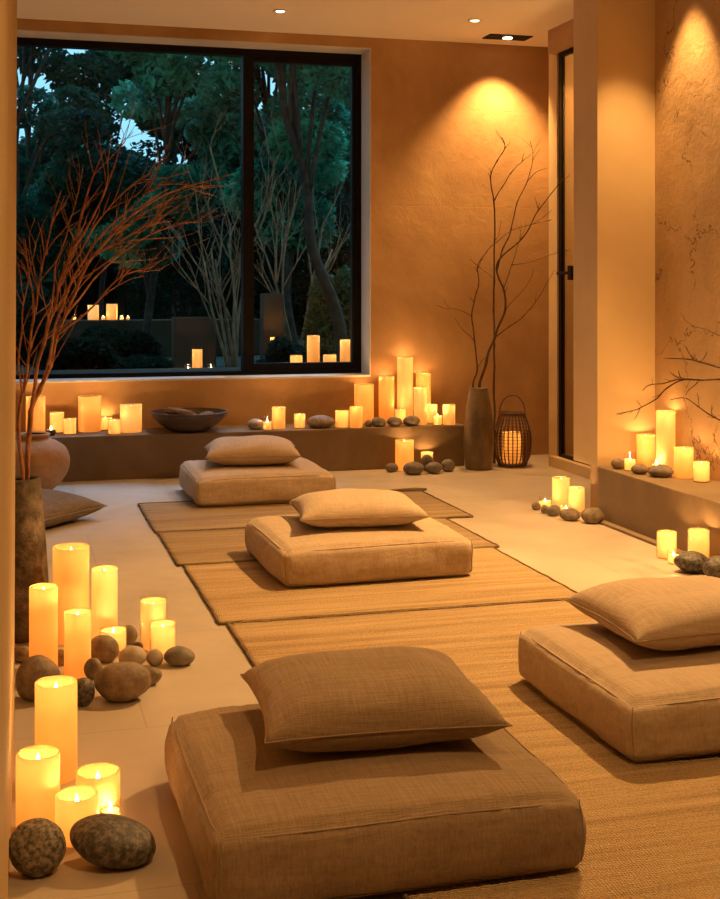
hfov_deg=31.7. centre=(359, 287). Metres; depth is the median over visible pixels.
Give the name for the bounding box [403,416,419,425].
stone
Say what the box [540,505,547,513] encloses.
pebble
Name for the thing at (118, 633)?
pillar candle
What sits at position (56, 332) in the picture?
branch
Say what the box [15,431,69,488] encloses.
clay pot
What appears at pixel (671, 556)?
tealight
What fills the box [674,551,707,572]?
stone
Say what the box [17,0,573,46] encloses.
ceiling
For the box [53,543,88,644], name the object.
pillar candle
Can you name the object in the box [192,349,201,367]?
pillar candle
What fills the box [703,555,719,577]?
stone
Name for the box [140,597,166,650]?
pillar candle
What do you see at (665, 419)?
pillar candle
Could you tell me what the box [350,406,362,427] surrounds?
pillar candle
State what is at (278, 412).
pillar candle
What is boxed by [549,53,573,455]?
door
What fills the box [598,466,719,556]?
ledge
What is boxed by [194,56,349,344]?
tree
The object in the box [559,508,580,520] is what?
stone
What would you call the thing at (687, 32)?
wall
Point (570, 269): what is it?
door
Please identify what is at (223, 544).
woven mat
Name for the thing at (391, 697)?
pillow
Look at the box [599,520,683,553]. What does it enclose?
baseboard
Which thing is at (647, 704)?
floor cushion
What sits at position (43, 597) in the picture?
pillar candle
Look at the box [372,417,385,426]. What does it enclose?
stone
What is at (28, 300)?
shrub
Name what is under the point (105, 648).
stone
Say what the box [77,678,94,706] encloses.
pebble
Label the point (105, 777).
pillar candle
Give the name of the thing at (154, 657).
pebble
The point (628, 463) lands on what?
tealight
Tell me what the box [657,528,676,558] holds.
pillar candle
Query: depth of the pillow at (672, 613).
3.41 m
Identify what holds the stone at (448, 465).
on the floor
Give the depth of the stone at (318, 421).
7.99 m
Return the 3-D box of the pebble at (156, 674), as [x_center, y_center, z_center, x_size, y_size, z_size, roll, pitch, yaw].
[-0.609,1.125,3.684,0.068,0.049,0.055,0,0,-15]
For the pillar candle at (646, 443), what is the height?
0.158 m
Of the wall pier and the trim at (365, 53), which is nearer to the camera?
the wall pier
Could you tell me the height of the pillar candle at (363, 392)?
0.253 m
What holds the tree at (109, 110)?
on the ground
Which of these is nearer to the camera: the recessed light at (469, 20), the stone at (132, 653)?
the stone at (132, 653)
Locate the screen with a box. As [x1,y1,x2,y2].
[171,317,215,367]
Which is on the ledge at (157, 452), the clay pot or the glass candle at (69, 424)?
the glass candle at (69, 424)
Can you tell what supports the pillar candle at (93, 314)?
on the wall at (160, 328)
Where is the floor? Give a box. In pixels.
[8,454,705,898]
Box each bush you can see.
[150,112,304,366]
[214,114,349,344]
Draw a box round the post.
[260,293,283,358]
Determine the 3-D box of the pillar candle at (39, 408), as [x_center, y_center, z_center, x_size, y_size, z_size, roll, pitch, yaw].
[-1.980,0.773,7.751,0.116,0.223,0.116,0,0,-7]
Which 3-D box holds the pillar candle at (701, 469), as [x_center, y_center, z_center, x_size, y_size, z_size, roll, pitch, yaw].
[1.562,0.837,5.808,0.077,0.096,0.077,0,0,16]
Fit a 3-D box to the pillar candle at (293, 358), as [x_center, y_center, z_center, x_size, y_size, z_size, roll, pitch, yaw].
[-0.452,0.523,9.003,0.086,0.095,0.086,0,0,-22]
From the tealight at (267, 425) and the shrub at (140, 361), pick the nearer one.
the tealight at (267, 425)
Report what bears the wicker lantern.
on the floor
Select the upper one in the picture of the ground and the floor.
the ground
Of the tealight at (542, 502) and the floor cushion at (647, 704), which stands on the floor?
the tealight at (542, 502)
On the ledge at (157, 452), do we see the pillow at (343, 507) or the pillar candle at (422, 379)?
the pillar candle at (422, 379)
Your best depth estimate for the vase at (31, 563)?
4.13 m
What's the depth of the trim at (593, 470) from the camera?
6.55 m
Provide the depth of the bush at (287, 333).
12.00 m
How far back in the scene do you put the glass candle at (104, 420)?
7.89 m
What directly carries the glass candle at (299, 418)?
on the ledge at (157, 452)
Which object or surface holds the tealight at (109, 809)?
on the floor
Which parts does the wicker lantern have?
handle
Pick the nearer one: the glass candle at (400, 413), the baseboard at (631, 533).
the baseboard at (631, 533)
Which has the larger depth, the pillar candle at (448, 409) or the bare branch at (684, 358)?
the pillar candle at (448, 409)
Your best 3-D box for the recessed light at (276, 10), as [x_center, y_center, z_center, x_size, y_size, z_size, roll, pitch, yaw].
[-0.478,-1.661,7.627,0.090,0.006,0.090,0,0,-15]
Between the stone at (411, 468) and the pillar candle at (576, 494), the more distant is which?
the stone at (411, 468)
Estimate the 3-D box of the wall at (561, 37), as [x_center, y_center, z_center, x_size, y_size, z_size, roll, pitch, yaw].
[1.588,-1.590,7.517,0.345,0.150,1.550,0,0,-15]
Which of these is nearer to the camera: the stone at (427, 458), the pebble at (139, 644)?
the pebble at (139, 644)
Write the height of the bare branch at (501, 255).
1.894 m
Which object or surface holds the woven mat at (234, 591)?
on the floor
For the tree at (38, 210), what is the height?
4.142 m
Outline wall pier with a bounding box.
[0,0,16,898]
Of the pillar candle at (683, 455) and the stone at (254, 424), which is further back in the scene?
the stone at (254, 424)
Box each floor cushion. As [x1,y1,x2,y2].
[164,703,585,898]
[179,457,335,506]
[245,514,472,587]
[518,621,719,762]
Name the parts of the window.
sash frame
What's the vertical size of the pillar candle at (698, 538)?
0.158 m
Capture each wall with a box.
[15,18,548,455]
[38,319,259,355]
[655,0,719,481]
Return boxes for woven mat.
[138,490,473,533]
[157,517,499,565]
[183,546,577,624]
[227,598,719,898]
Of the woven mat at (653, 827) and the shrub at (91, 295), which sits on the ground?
the shrub at (91, 295)
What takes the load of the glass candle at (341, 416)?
on the ledge at (157, 452)
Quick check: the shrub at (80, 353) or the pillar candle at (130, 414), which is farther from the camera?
the shrub at (80, 353)
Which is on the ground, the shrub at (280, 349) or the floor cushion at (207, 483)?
the shrub at (280, 349)
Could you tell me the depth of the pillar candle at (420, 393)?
8.19 m
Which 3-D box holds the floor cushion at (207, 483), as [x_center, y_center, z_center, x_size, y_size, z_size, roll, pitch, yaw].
[-0.579,1.054,7.018,0.785,0.176,0.732,0,0,-15]
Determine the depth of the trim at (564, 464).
7.91 m
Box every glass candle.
[50,412,63,432]
[63,418,75,433]
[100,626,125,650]
[101,417,111,429]
[108,419,120,433]
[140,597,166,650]
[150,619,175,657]
[294,412,304,427]
[335,410,348,427]
[395,409,406,422]
[420,451,432,458]
[433,414,441,424]
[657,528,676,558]
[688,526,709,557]
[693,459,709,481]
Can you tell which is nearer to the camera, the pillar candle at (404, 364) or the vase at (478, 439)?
the vase at (478, 439)
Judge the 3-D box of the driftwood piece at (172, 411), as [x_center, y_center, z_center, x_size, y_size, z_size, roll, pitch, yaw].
[-1.115,0.774,7.897,0.213,0.064,0.056,0,0,-7]
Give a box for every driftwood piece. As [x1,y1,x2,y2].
[164,407,195,414]
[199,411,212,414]
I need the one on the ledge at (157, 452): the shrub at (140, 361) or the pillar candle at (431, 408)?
the pillar candle at (431, 408)
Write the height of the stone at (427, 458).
0.105 m
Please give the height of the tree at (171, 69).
4.824 m
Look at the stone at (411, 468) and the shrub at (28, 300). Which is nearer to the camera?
the stone at (411, 468)
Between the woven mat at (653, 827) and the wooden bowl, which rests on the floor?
the woven mat at (653, 827)
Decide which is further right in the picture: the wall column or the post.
the wall column
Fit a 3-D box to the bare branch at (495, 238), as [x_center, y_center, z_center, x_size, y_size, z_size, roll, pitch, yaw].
[0.964,0.056,8.332,0.290,2.189,0.156,0,0,38]
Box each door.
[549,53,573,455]
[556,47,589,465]
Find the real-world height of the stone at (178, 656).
0.055 m
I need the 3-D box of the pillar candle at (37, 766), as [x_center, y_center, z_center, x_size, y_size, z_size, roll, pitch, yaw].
[-0.684,1.067,2.699,0.091,0.164,0.091,0,0,-42]
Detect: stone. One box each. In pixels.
[9,818,65,877]
[15,655,59,700]
[69,813,155,868]
[91,634,118,662]
[94,661,151,701]
[119,645,145,663]
[164,646,194,666]
[247,419,262,429]
[306,415,334,427]
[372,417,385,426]
[385,463,397,471]
[387,417,401,425]
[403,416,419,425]
[403,462,423,474]
[420,454,433,470]
[425,462,441,473]
[441,459,454,471]
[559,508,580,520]
[581,507,603,523]
[631,464,647,473]
[648,464,672,476]
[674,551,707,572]
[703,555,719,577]
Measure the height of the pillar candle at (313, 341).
0.235 m
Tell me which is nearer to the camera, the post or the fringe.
the fringe
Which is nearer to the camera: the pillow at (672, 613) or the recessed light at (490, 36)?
the pillow at (672, 613)
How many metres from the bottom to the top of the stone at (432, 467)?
0.071 m
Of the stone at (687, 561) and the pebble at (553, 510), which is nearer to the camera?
the stone at (687, 561)
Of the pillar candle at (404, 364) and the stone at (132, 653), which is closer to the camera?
the stone at (132, 653)
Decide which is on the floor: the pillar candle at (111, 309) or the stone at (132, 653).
the stone at (132, 653)
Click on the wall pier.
(8, 8)
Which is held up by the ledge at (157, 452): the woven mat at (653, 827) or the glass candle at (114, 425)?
the glass candle at (114, 425)
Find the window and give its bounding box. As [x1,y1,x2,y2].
[16,37,360,378]
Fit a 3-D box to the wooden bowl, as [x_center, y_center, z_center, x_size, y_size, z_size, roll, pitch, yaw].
[-1.059,0.823,7.866,0.476,0.122,0.476,0,0,-43]
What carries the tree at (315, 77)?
on the ground
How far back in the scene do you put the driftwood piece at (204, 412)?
7.86 m
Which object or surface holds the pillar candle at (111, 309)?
on the wall at (160, 328)
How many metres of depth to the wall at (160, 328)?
13.92 m
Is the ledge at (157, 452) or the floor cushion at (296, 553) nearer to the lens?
the floor cushion at (296, 553)
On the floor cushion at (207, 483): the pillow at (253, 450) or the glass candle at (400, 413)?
the pillow at (253, 450)
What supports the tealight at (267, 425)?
on the ledge at (157, 452)
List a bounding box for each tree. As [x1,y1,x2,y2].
[16,48,154,287]
[17,47,122,295]
[70,50,267,333]
[76,50,178,319]
[85,50,277,317]
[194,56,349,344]
[256,63,349,361]
[272,81,349,334]
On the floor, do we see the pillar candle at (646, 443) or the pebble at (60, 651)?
the pebble at (60, 651)
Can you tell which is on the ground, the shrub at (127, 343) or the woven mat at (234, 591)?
the shrub at (127, 343)
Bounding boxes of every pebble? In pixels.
[14,645,28,662]
[58,649,63,665]
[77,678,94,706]
[84,658,101,678]
[124,625,137,643]
[131,642,142,647]
[146,649,162,665]
[147,667,161,684]
[364,420,371,426]
[532,502,540,509]
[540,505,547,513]
[546,505,560,515]
[611,458,623,468]
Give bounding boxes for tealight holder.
[46,428,55,435]
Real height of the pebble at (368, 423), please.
0.045 m
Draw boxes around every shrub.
[16,282,65,364]
[31,334,132,369]
[45,154,121,319]
[79,324,163,357]
[112,353,174,368]
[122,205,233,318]
[180,168,280,318]
[255,336,306,362]
[279,186,349,336]
[290,166,343,331]
[302,264,349,361]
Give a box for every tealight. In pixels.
[101,794,119,814]
[263,420,271,429]
[539,497,550,506]
[624,458,635,470]
[667,549,677,563]
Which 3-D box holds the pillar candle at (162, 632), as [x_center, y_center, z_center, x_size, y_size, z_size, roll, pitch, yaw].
[-0.617,1.096,3.976,0.083,0.107,0.083,0,0,22]
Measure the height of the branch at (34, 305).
1.027 m
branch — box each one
[16,191,94,479]
[25,83,236,479]
[437,210,551,387]
[478,138,570,387]
[488,131,530,463]
[617,312,719,420]
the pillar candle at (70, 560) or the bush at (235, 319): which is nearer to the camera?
the pillar candle at (70, 560)
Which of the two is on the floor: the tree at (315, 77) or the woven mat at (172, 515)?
the woven mat at (172, 515)
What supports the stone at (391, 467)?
on the floor
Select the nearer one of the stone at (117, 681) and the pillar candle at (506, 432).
the stone at (117, 681)
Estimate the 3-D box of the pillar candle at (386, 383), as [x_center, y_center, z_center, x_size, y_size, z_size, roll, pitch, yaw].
[0.175,0.733,8.409,0.103,0.302,0.103,0,0,2]
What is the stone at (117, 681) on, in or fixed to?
on the floor
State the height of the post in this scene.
0.700 m
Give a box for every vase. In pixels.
[15,475,48,642]
[463,386,493,470]
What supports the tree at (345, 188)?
on the ground
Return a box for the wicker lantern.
[494,394,531,467]
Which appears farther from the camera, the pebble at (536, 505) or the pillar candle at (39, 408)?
the pillar candle at (39, 408)
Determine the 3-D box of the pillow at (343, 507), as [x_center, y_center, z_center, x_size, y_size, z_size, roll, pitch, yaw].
[-0.014,0.906,5.265,0.527,0.127,0.442,0,0,-9]
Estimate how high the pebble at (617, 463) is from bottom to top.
0.054 m
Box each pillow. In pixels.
[42,489,107,527]
[204,435,301,465]
[240,646,512,752]
[288,488,429,527]
[563,576,719,650]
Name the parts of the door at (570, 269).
handle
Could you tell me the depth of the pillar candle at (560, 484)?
6.68 m
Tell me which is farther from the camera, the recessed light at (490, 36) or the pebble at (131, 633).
the recessed light at (490, 36)
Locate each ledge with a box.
[15,419,463,481]
[16,367,240,373]
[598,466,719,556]
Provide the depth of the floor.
4.70 m
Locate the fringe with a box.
[390,488,426,490]
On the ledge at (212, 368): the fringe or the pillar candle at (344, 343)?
the pillar candle at (344, 343)
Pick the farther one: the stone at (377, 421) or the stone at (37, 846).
the stone at (377, 421)
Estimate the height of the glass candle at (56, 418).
0.132 m
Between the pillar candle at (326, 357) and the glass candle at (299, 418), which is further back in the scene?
the pillar candle at (326, 357)
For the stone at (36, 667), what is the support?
on the floor
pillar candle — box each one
[16,744,59,826]
[26,396,44,431]
[29,583,57,666]
[35,675,76,784]
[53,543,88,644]
[55,785,97,847]
[64,608,90,678]
[76,762,119,813]
[78,395,100,431]
[88,305,98,319]
[92,565,117,638]
[106,304,116,319]
[120,404,141,432]
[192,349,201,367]
[272,406,284,428]
[290,355,301,362]
[307,335,319,361]
[323,354,335,361]
[340,339,349,361]
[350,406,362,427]
[354,383,373,422]
[379,375,393,421]
[395,439,413,470]
[397,357,412,415]
[414,387,426,424]
[416,373,430,403]
[427,404,436,422]
[443,404,454,424]
[503,431,521,463]
[552,476,569,506]
[568,486,584,511]
[637,433,655,466]
[656,410,674,469]
[674,446,693,478]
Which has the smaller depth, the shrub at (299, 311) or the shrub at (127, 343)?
the shrub at (127, 343)
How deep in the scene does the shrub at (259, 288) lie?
18.62 m
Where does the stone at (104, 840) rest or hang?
on the floor
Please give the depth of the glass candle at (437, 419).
8.17 m
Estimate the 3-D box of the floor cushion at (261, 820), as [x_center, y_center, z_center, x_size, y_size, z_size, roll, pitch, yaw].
[-0.005,1.053,2.725,0.772,0.177,0.752,0,0,-15]
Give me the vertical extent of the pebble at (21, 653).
0.048 m
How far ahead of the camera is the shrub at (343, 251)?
13.20 m
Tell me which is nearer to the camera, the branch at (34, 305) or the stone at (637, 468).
the branch at (34, 305)
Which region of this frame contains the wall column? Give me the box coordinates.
[574,0,654,466]
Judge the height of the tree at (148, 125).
5.279 m
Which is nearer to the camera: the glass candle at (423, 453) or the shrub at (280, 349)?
the glass candle at (423, 453)
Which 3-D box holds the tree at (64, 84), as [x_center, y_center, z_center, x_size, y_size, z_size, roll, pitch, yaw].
[-3.894,-1.800,15.450,1.860,5.118,2.108,0,0,17]
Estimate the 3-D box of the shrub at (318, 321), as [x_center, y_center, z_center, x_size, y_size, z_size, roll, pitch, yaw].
[-0.262,0.297,11.710,0.566,1.038,0.727,0,0,-15]
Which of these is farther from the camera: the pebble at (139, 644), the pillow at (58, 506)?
the pillow at (58, 506)
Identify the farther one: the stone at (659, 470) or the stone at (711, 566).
the stone at (659, 470)
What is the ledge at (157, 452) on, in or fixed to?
on the floor
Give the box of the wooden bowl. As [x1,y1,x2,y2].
[150,407,227,432]
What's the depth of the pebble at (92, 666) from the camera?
3.72 m
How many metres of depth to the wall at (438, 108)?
8.57 m
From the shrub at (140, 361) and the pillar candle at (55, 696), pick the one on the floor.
the pillar candle at (55, 696)
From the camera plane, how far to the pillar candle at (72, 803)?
2.62 m
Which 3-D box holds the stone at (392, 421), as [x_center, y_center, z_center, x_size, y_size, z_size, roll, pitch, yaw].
[0.222,0.855,8.130,0.095,0.059,0.080,0,0,-15]
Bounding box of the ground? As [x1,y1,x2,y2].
[16,336,304,370]
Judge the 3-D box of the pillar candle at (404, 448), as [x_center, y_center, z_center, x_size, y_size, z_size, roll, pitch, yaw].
[0.281,1.054,8.024,0.117,0.190,0.117,0,0,20]
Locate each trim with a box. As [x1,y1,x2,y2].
[16,30,370,383]
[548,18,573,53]
[549,455,589,478]
[590,465,597,507]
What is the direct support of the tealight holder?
on the ledge at (157, 452)
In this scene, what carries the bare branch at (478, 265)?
in the vase at (478, 439)
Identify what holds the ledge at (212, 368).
on the ground
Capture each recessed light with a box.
[273,9,287,12]
[468,19,481,22]
[482,34,532,40]
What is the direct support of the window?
in the wall at (438, 108)
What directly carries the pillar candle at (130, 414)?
on the ledge at (157, 452)
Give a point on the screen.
(187, 333)
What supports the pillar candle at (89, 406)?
on the ledge at (157, 452)
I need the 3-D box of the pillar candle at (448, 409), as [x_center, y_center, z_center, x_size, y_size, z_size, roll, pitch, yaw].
[0.577,0.819,8.234,0.081,0.130,0.081,0,0,14]

